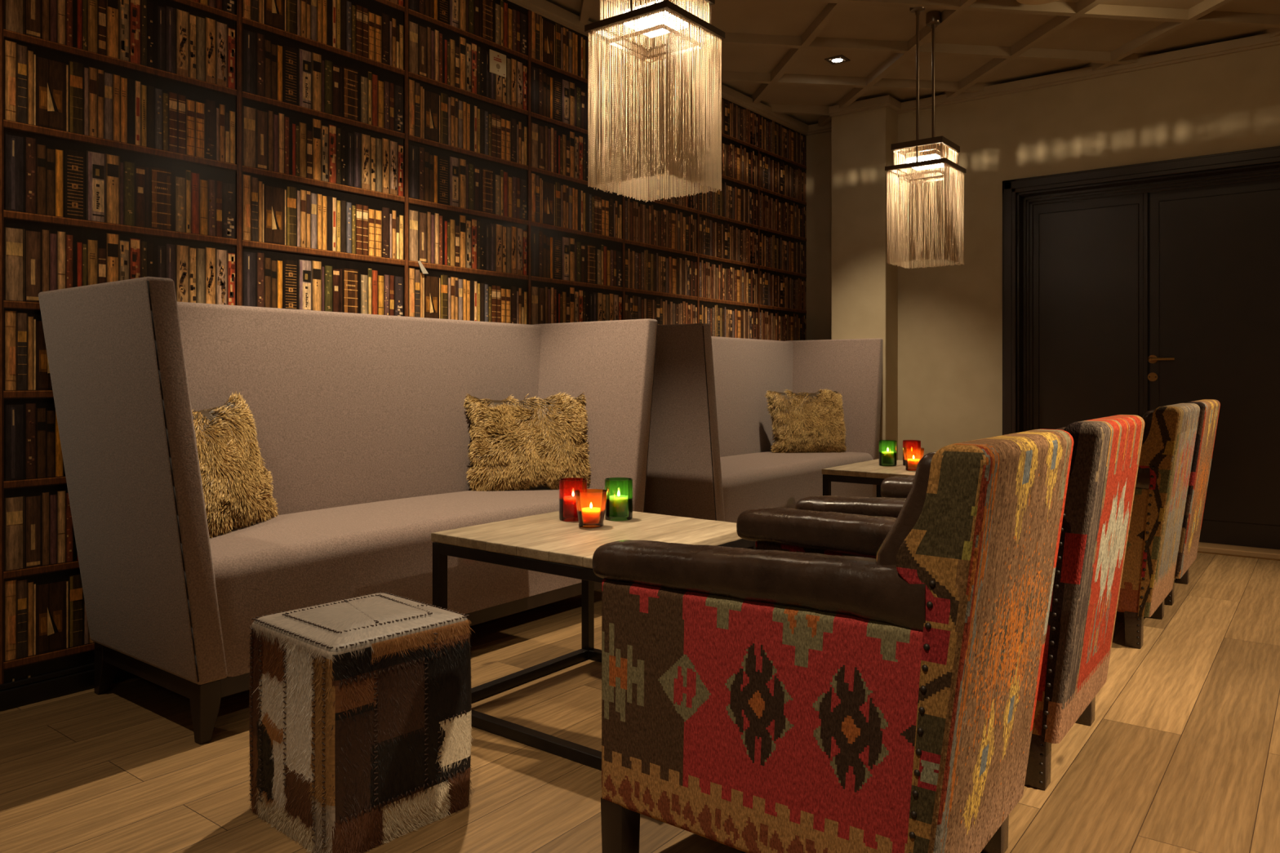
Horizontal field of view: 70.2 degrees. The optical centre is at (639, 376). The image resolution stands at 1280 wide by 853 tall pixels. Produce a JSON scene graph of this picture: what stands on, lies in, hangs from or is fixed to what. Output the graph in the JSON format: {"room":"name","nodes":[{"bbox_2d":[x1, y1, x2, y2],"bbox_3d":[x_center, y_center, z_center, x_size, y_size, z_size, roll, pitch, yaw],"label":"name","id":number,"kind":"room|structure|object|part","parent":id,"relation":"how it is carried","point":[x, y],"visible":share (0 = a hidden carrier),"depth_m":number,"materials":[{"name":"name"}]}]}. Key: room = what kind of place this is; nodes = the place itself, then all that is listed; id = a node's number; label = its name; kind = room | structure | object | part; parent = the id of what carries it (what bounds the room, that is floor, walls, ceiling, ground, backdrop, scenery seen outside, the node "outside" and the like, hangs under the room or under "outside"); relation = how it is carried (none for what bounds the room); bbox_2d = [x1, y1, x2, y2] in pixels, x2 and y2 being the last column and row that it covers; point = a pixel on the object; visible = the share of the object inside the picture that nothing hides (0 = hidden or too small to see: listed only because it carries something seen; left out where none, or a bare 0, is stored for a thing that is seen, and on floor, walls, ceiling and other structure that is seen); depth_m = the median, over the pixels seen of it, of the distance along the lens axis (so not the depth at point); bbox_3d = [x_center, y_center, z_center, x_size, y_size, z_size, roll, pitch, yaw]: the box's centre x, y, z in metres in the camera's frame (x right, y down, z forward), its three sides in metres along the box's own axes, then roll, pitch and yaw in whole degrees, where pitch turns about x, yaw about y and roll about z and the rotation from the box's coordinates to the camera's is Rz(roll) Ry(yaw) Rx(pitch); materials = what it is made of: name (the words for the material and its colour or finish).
{"room":"lounge bar","nodes":[
{"label":"lounge bar","id":0,"kind":"room"},
{"bbox_2d":[0,0,806,684],"bbox_3d":[-1.393,-0.380,3.398,0.106,2.939,8.500,0,0,37],"label":"wall","id":1,"kind":"structure","parent":0,"point":[292,154],"depth_m":3.52,"materials":[{"name":"paper"}]},
{"bbox_2d":[0,662,137,711],"bbox_3d":[-1.348,0.942,3.364,0.018,0.076,8.500,0,0,37],"label":"baseboard","id":2,"kind":"structure","parent":1,"relation":"attached to","point":[15,694],"depth_m":2.77,"materials":[{"name":"black paint"}]},
{"bbox_2d":[417,260,428,273],"bbox_3d":[-0.930,-0.470,3.909,0.001,0.055,0.054,0,0,43],"label":"paper scrap","id":3,"kind":"object","parent":1,"relation":"attached to","point":[424,270],"visible":1,"depth_m":3.91,"materials":[{"name":"beige paper"}]},
{"bbox_2d":[488,48,506,77],"bbox_3d":[-0.664,-1.465,4.257,0.005,0.104,0.104,0,0,37],"label":"card","id":4,"kind":"object","parent":1,"relation":"attached to","point":[497,61],"visible":1,"depth_m":4.25,"materials":[{"name":"beige paper"}]},
{"bbox_2d":[507,0,808,135],"bbox_3d":[-1.339,-1.818,3.357,0.040,0.064,8.500,0,0,37],"label":"trim","id":5,"kind":"structure","parent":1,"relation":"attached to","point":[544,8],"depth_m":5.46,"materials":[{"name":"paint"}]},
{"bbox_2d":[0,552,1279,852],"bbox_3d":[0.978,1.030,1.708,5.925,0.100,8.900,0,0,37],"label":"floor","id":6,"kind":"structure","parent":0,"point":[1180,753],"depth_m":2.30,"materials":[{"name":"brown wood"}]},
{"bbox_2d":[38,276,657,745],"bbox_3d":[-0.868,0.362,3.393,0.716,1.236,2.186,0,0,37],"label":"sofa","id":7,"kind":"object","parent":6,"relation":"on","point":[362,424],"visible":0.69,"depth_m":3.06,"materials":[{"name":"fabric"}]},
{"bbox_3d":[-1.651,0.900,2.829,0.058,0.160,0.058,0,0,37],"label":"leg","id":8,"kind":"part","parent":7,"relation":"part of","materials":[{"name":"brown wood"}]},
{"bbox_3d":[-1.465,0.282,2.610,0.714,1.076,0.217,0,0,37],"label":"wing panel","id":9,"kind":"part","parent":7,"relation":"part of","materials":[{"name":"fabric"}]},
{"bbox_3d":[-1.176,0.900,2.465,0.058,0.160,0.058,0,0,37],"label":"leg","id":10,"kind":"part","parent":7,"relation":"part of","materials":[{"name":"brown wood"}]},
{"bbox_2d":[191,392,278,537],"bbox_3d":[-1.378,0.290,2.909,0.232,0.493,0.592,0,0,9],"label":"cushion","id":11,"kind":"object","parent":7,"relation":"on","point":[237,488],"visible":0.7,"depth_m":2.92,"materials":[{"name":"beige fur"}]},
{"bbox_3d":[-0.852,0.845,3.381,0.652,0.054,1.901,0,0,37],"label":"rail","id":12,"kind":"part","parent":7,"relation":"part of","materials":[{"name":"brown wood"}]},
{"bbox_3d":[-0.825,0.651,3.360,0.604,0.338,1.924,0,0,37],"label":"seat","id":13,"kind":"part","parent":7,"relation":"part of","materials":[{"name":"fabric"}]},
{"bbox_2d":[462,391,591,491],"bbox_3d":[-0.491,0.295,4.022,0.583,0.461,0.221,0,0,-18],"label":"cushion","id":14,"kind":"object","parent":7,"relation":"on","point":[526,443],"visible":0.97,"depth_m":3.95,"materials":[{"name":"beige fur"}]},
{"bbox_3d":[-0.268,0.282,4.173,0.714,1.076,0.217,0,0,37],"label":"wing panel","id":15,"kind":"part","parent":7,"relation":"part of","materials":[{"name":"fabric"}]},
{"bbox_2d":[246,591,473,852],"bbox_3d":[-0.636,0.756,2.076,0.400,0.448,0.384,0,0,41],"label":"ottoman","id":16,"kind":"object","parent":6,"relation":"on","point":[360,708],"visible":1,"depth_m":1.94,"materials":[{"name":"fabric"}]},
{"bbox_3d":[-0.636,0.533,2.077,0.036,0.001,0.022,0,0,41],"label":"panel","id":17,"kind":"part","parent":16,"relation":"part of","materials":[{"name":"grey leather"}]},
{"bbox_2d":[431,506,755,770],"bbox_3d":[-0.121,0.717,2.720,0.700,0.526,0.701,0,0,37],"label":"coffee table","id":18,"kind":"object","parent":6,"relation":"on","point":[544,543],"visible":0.59,"depth_m":2.62,"materials":[{"name":"brown wood"}]},
{"bbox_3d":[-0.584,0.731,2.658,0.032,0.498,0.032,0,0,37],"label":"leg","id":19,"kind":"part","parent":18,"relation":"part of","materials":[{"name":"black metal"}]},
{"bbox_3d":[-0.322,0.497,2.457,0.628,0.031,0.032,0,0,37],"label":"rail","id":20,"kind":"part","parent":18,"relation":"part of","materials":[{"name":"black metal"}]},
{"bbox_3d":[-0.383,0.964,2.920,0.032,0.031,0.628,0,0,37],"label":"floor rail","id":21,"kind":"part","parent":18,"relation":"part of","materials":[{"name":"black metal"}]},
{"bbox_3d":[-0.322,0.964,2.457,0.628,0.031,0.032,0,0,37],"label":"floor rail","id":22,"kind":"part","parent":18,"relation":"part of","materials":[{"name":"black metal"}]},
{"bbox_2d":[559,477,586,521],"bbox_3d":[-0.213,0.390,2.903,0.089,0.128,0.089,0,0,37],"label":"candle holder","id":23,"kind":"object","parent":18,"relation":"on","point":[567,486],"visible":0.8,"depth_m":2.87,"materials":[{"name":"red glass"}]},
{"bbox_3d":[-0.182,0.731,3.182,0.032,0.498,0.032,0,0,37],"label":"leg","id":24,"kind":"part","parent":18,"relation":"part of","materials":[{"name":"black metal"}]},
{"bbox_2d":[574,489,607,528],"bbox_3d":[-0.148,0.400,2.766,0.100,0.108,0.100,0,0,37],"label":"candle holder","id":25,"kind":"object","parent":18,"relation":"on","point":[591,515],"visible":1,"depth_m":2.75,"materials":[{"name":"orange glass"}]},
{"bbox_2d":[582,503,599,523],"bbox_3d":[-0.148,0.410,2.766,0.060,0.059,0.060,0,0,37],"label":"candle","id":26,"kind":"object","parent":25,"relation":"on","point":[591,514],"depth_m":2.74,"materials":[{"name":"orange wax"}]},
{"bbox_3d":[0.080,0.964,2.981,0.628,0.031,0.032,0,0,37],"label":"floor rail","id":27,"kind":"part","parent":18,"relation":"part of","materials":[{"name":"black metal"}]},
{"bbox_2d":[604,477,632,520],"bbox_3d":[-0.068,0.390,2.912,0.089,0.128,0.089,0,0,37],"label":"candle holder","id":28,"kind":"object","parent":18,"relation":"on","point":[619,504],"visible":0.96,"depth_m":2.87,"materials":[{"name":"green glass"}]},
{"bbox_3d":[0.141,0.497,2.519,0.032,0.031,0.628,0,0,37],"label":"rail","id":29,"kind":"part","parent":18,"relation":"part of","materials":[{"name":"black metal"}]},
{"bbox_3d":[0.342,0.731,2.781,0.032,0.498,0.032,0,0,37],"label":"leg","id":30,"kind":"part","parent":18,"relation":"part of","materials":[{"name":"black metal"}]},
{"bbox_2d":[644,323,882,523],"bbox_3d":[0.680,0.362,5.413,0.716,1.236,2.186,0,0,37],"label":"sofa","id":31,"kind":"object","parent":6,"relation":"on","point":[710,456],"visible":0.54,"depth_m":5.22,"materials":[{"name":"fabric"}]},
{"bbox_3d":[0.083,0.282,4.631,0.714,1.076,0.217,0,0,37],"label":"wing panel","id":32,"kind":"part","parent":31,"relation":"part of","materials":[{"name":"fabric"}]},
{"bbox_3d":[0.723,0.651,5.380,0.604,0.338,1.924,0,0,37],"label":"seat","id":33,"kind":"part","parent":31,"relation":"part of","materials":[{"name":"fabric"}]},
{"bbox_2d":[764,389,846,453],"bbox_3d":[1.091,0.297,5.955,0.579,0.456,0.216,0,0,-20],"label":"cushion","id":34,"kind":"object","parent":31,"relation":"on","point":[804,422],"visible":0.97,"depth_m":5.88,"materials":[{"name":"beige fur"}]},
{"bbox_3d":[1.280,0.282,6.194,0.714,1.076,0.217,0,0,37],"label":"wing panel","id":35,"kind":"part","parent":31,"relation":"part of","materials":[{"name":"fabric"}]},
{"bbox_2d":[592,428,1073,852],"bbox_3d":[0.385,0.542,1.834,0.786,0.875,0.578,0,0,37],"label":"armchair","id":36,"kind":"object","parent":6,"relation":"on","point":[840,682],"visible":1,"depth_m":1.59,"materials":[{"name":"kilim woven wool fabric"},{"name":"dark leather"},{"name":"dark stained wood"}]},
{"bbox_3d":[-0.039,0.914,1.843,0.062,0.133,0.056,0,0,37],"label":"leg","id":37,"kind":"part","parent":36,"relation":"part of","materials":[{"name":"brown wood"}]},
{"bbox_3d":[0.206,0.355,1.679,0.690,0.122,0.114,0,0,37],"label":"armrest","id":38,"kind":"part","parent":36,"relation":"part of","materials":[{"name":"leather"}]},
{"bbox_3d":[0.200,0.627,1.657,0.672,0.466,0.054,0,0,37],"label":"panel","id":39,"kind":"part","parent":36,"relation":"part of","materials":[{"name":"fabric"}]},
{"bbox_3d":[0.532,0.622,2.040,0.610,0.476,0.054,0,0,37],"label":"panel","id":40,"kind":"part","parent":36,"relation":"part of","materials":[{"name":"brown leather"}]},
{"bbox_3d":[0.510,0.355,2.030,0.633,0.122,0.114,0,0,37],"label":"armrest","id":41,"kind":"part","parent":36,"relation":"part of","materials":[{"name":"leather"}]},
{"bbox_3d":[0.729,0.914,1.887,0.056,0.132,0.056,0,0,37],"label":"leg","id":42,"kind":"part","parent":36,"relation":"part of","materials":[{"name":"wood"}]},
{"bbox_2d":[822,458,915,497],"bbox_3d":[1.386,0.717,4.563,0.700,0.526,0.701,0,0,37],"label":"coffee table","id":43,"kind":"object","parent":6,"relation":"on","point":[870,472],"visible":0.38,"depth_m":4.45,"materials":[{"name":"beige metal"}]},
{"bbox_3d":[0.923,0.731,4.502,0.032,0.498,0.032,0,0,37],"label":"leg","id":44,"kind":"part","parent":43,"relation":"part of","materials":[{"name":"black metal"}]},
{"bbox_3d":[1.185,0.497,4.301,0.628,0.031,0.032,0,0,37],"label":"rail","id":45,"kind":"part","parent":43,"relation":"part of","materials":[{"name":"black metal"}]},
{"bbox_3d":[1.325,0.731,5.026,0.032,0.498,0.032,0,0,37],"label":"leg","id":46,"kind":"part","parent":43,"relation":"part of","materials":[{"name":"black metal"}]},
{"bbox_2d":[879,440,897,466],"bbox_3d":[1.269,0.390,4.665,0.089,0.128,0.089,0,0,37],"label":"candle holder","id":47,"kind":"object","parent":43,"relation":"on","point":[887,448],"visible":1,"depth_m":4.63,"materials":[{"name":"green glass"}]},
{"bbox_2d":[902,440,920,466],"bbox_3d":[1.393,0.390,4.671,0.089,0.128,0.089,0,0,37],"label":"candle holder","id":48,"kind":"object","parent":43,"relation":"on","point":[913,446],"visible":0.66,"depth_m":4.63,"materials":[{"name":"red glass"}]},
{"bbox_2d":[902,447,924,471],"bbox_3d":[1.332,0.400,4.434,0.100,0.108,0.100,0,0,37],"label":"candle holder","id":49,"kind":"object","parent":43,"relation":"on","point":[912,464],"visible":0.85,"depth_m":4.42,"materials":[{"name":"orange glass"}]},
{"bbox_2d":[907,455,919,467],"bbox_3d":[1.332,0.410,4.434,0.060,0.059,0.060,0,0,37],"label":"candle","id":50,"kind":"object","parent":49,"relation":"on","point":[912,463],"depth_m":4.41,"materials":[{"name":"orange wax"}]},
{"bbox_2d":[795,414,1144,790],"bbox_3d":[0.915,0.542,2.536,0.786,0.875,0.578,0,0,37],"label":"armchair","id":51,"kind":"object","parent":6,"relation":"on","point":[1106,453],"visible":0.39,"depth_m":2.17,"materials":[{"name":"fabric"}]},
{"bbox_3d":[0.736,0.355,2.381,0.690,0.122,0.114,0,0,37],"label":"armrest","id":52,"kind":"part","parent":51,"relation":"part of","materials":[{"name":"leather"}]},
{"bbox_3d":[1.041,0.355,2.732,0.633,0.122,0.114,0,0,37],"label":"armrest","id":53,"kind":"part","parent":51,"relation":"part of","materials":[{"name":"leather"}]},
{"bbox_3d":[0.954,0.914,2.191,0.056,0.132,0.056,0,0,37],"label":"leg","id":54,"kind":"part","parent":51,"relation":"part of","materials":[{"name":"wood"}]},
{"bbox_3d":[0.731,0.627,2.359,0.672,0.466,0.054,0,0,37],"label":"panel","id":55,"kind":"part","parent":51,"relation":"part of","materials":[{"name":"fabric"}]},
{"bbox_3d":[1.259,0.914,2.589,0.056,0.132,0.056,0,0,37],"label":"leg","id":56,"kind":"part","parent":51,"relation":"part of","materials":[{"name":"wood"}]},
{"bbox_2d":[1116,403,1199,648],"bbox_3d":[1.759,0.542,3.660,0.786,0.875,0.578,0,0,37],"label":"armchair","id":57,"kind":"object","parent":6,"relation":"on","point":[1170,431],"visible":0.44,"depth_m":3.28,"materials":[{"name":"fabric"}]},
{"bbox_3d":[1.574,0.627,3.483,0.672,0.466,0.054,0,0,37],"label":"panel","id":58,"kind":"part","parent":57,"relation":"part of","materials":[{"name":"fabric"}]},
{"bbox_3d":[1.797,0.914,3.314,0.056,0.132,0.056,0,0,37],"label":"leg","id":59,"kind":"part","parent":57,"relation":"part of","materials":[{"name":"wood"}]},
{"bbox_3d":[1.579,0.355,3.505,0.690,0.122,0.114,0,0,37],"label":"armrest","id":60,"kind":"part","parent":57,"relation":"part of","materials":[{"name":"leather"}]},
{"bbox_3d":[2.103,0.914,3.713,0.056,0.132,0.056,0,0,37],"label":"leg","id":61,"kind":"part","parent":57,"relation":"part of","materials":[{"name":"wood"}]},
{"bbox_2d":[1164,399,1220,605],"bbox_3d":[2.236,0.542,4.283,0.786,0.875,0.578,0,0,37],"label":"armchair","id":62,"kind":"object","parent":6,"relation":"on","point":[1209,408],"visible":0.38,"depth_m":3.94,"materials":[{"name":"woven kilim fabric"},{"name":"dark leather"},{"name":"dark stained wood"}]},
{"bbox_3d":[2.275,0.914,3.937,0.056,0.132,0.056,0,0,37],"label":"leg","id":63,"kind":"part","parent":62,"relation":"part of","materials":[{"name":"wood"}]},
{"bbox_3d":[2.580,0.914,4.336,0.056,0.132,0.056,0,0,37],"label":"leg","id":64,"kind":"part","parent":62,"relation":"part of","materials":[{"name":"wood"}]},
{"bbox_2d":[831,106,897,460],"bbox_3d":[1.576,-0.435,6.282,0.390,2.830,0.350,0,0,37],"label":"column","id":65,"kind":"structure","parent":0,"point":[864,286],"depth_m":6.13,"materials":[{"name":"beige paint"}]},
{"bbox_2d":[546,0,1279,125],"bbox_3d":[0.978,-1.896,1.708,5.925,0.148,8.900,0,0,37],"label":"ceiling","id":66,"kind":"structure","parent":0,"point":[774,52],"depth_m":5.03,"materials":[{"name":"paint"}]},
{"bbox_2d":[584,0,724,202],"bbox_3d":[0.048,-1.222,2.767,0.306,1.306,0.306,0,0,37],"label":"pendant lamp","id":67,"kind":"object","parent":66,"relation":"hanging from","point":[650,19],"visible":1,"depth_m":2.71,"materials":[{"name":"beige fabric"}]},
{"bbox_3d":[-0.024,-1.100,2.673,0.007,0.100,0.007,0,0,-30],"label":"post","id":68,"kind":"part","parent":67,"relation":"part of","materials":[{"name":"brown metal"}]},
{"bbox_3d":[0.048,-1.048,2.767,0.306,0.020,0.306,0,0,37],"label":"frame","id":69,"kind":"part","parent":67,"relation":"part of","materials":[{"name":"brown metal"}]},
{"bbox_2d":[618,0,691,13],"bbox_3d":[0.048,-1.113,2.767,0.158,0.020,0.158,0,0,37],"label":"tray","id":70,"kind":"object","parent":67,"relation":"on","point":[640,3],"depth_m":2.72,"materials":[{"name":"metal"}]},
{"bbox_2d":[623,0,688,37],"bbox_3d":[0.048,-1.084,2.767,0.144,0.036,0.144,0,0,37],"label":"diffuser","id":71,"kind":"object","parent":67,"relation":"attached to","point":[640,3],"depth_m":2.74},
{"bbox_3d":[0.048,-1.157,2.767,0.260,0.030,0.260,0,0,37],"label":"frame","id":72,"kind":"part","parent":67,"relation":"part of","materials":[{"name":"brown metal"}]},
{"bbox_2d":[824,54,850,64],"bbox_3d":[1.164,-1.871,5.375,0.112,0.009,0.112,0,0,37],"label":"recessed light","id":73,"kind":"object","parent":66,"relation":"in","point":[837,59],"visible":1,"depth_m":5.37,"materials":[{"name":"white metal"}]},
{"bbox_2d":[884,6,965,269],"bbox_3d":[1.444,-1.222,4.606,0.306,1.306,0.306,0,0,37],"label":"pendant lamp","id":74,"kind":"object","parent":66,"relation":"hanging from","point":[938,152],"visible":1,"depth_m":4.53,"materials":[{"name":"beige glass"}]},
{"bbox_3d":[1.378,-1.484,4.519,0.015,0.632,0.015,0,0,37],"label":"rod","id":75,"kind":"part","parent":74,"relation":"part of","materials":[{"name":"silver metal"}]},
{"bbox_2d":[904,149,944,159],"bbox_3d":[1.444,-1.113,4.606,0.158,0.020,0.158,0,0,37],"label":"bulb","id":76,"kind":"object","parent":74,"relation":"on","point":[926,150],"depth_m":4.54,"materials":[{"name":"glass"}]},
{"bbox_3d":[1.444,-1.157,4.606,0.260,0.030,0.260,0,0,37],"label":"frame","id":77,"kind":"part","parent":74,"relation":"part of","materials":[{"name":"brown metal"}]},
{"bbox_3d":[1.444,-1.048,4.606,0.306,0.020,0.306,0,0,37],"label":"frame","id":78,"kind":"part","parent":74,"relation":"part of","materials":[{"name":"brown metal"}]},
{"bbox_2d":[907,155,943,169],"bbox_3d":[1.444,-1.084,4.606,0.144,0.036,0.144,0,0,37],"label":"diffuser","id":79,"kind":"object","parent":74,"relation":"attached to","point":[922,167],"depth_m":4.58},
{"bbox_3d":[1.511,-1.484,4.694,0.015,0.632,0.015,0,0,37],"label":"rod","id":80,"kind":"part","parent":74,"relation":"part of","materials":[{"name":"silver metal"}]},
{"bbox_2d":[1016,0,1057,4],"bbox_3d":[1.922,-1.847,4.337,0.260,0.057,0.260,0,0,37],"label":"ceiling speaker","id":81,"kind":"object","parent":66,"relation":"attached to","point":[1024,2],"visible":1,"depth_m":4.42,"materials":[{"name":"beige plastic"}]},
{"bbox_2d":[806,44,1279,460],"bbox_3d":[3.517,-0.435,5.104,5.825,2.830,0.420,0,0,37],"label":"wall","id":82,"kind":"structure","parent":0,"point":[950,317],"depth_m":5.82,"materials":[{"name":"beige paint"}]},
{"bbox_2d":[888,96,901,111],"bbox_3d":[1.692,-1.825,6.080,0.040,0.050,0.170,0,0,37],"label":"trim","id":83,"kind":"structure","parent":82,"relation":"attached to","point":[895,104],"depth_m":6.08,"materials":[{"name":"paint"}]},
{"bbox_2d":[804,32,1279,135],"bbox_3d":[3.389,-1.818,4.855,5.725,0.064,0.370,0,0,37],"label":"trim","id":84,"kind":"structure","parent":82,"relation":"attached to","point":[1260,41],"depth_m":5.52,"materials":[{"name":"paint"}]},
{"bbox_2d":[1002,146,1279,559],"bbox_3d":[3.056,-0.130,5.287,1.790,2.220,0.219,0,0,37],"label":"door","id":85,"kind":"structure","parent":82,"relation":"in","point":[1138,289],"depth_m":5.34,"materials":[{"name":"black paint"}]},
{"bbox_3d":[2.748,-0.107,5.598,0.564,1.855,0.008,0,0,37],"label":"panel","id":86,"kind":"part","parent":85,"relation":"part of","materials":[{"name":"black paint"}]},
{"bbox_3d":[3.000,-0.130,5.214,1.790,2.220,0.035,0,0,37],"label":"architrave","id":87,"kind":"part","parent":85,"relation":"part of","materials":[{"name":"black paint"}]},
{"bbox_3d":[3.047,-0.105,5.320,0.134,0.025,0.066,0,0,37],"label":"lever","id":88,"kind":"part","parent":85,"relation":"part of","materials":[{"name":"gold metal"}]},
{"bbox_3d":[3.357,-0.107,5.131,0.762,1.855,0.008,0,0,37],"label":"panel","id":89,"kind":"part","parent":85,"relation":"part of","materials":[{"name":"black paint"}]},
{"bbox_2d":[1197,551,1279,560],"bbox_3d":[3.991,0.978,4.428,4.250,0.005,0.024,0,0,37],"label":"trim","id":90,"kind":"structure","parent":82,"relation":"attached to","point":[1197,551],"depth_m":4.97,"materials":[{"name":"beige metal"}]}
]}

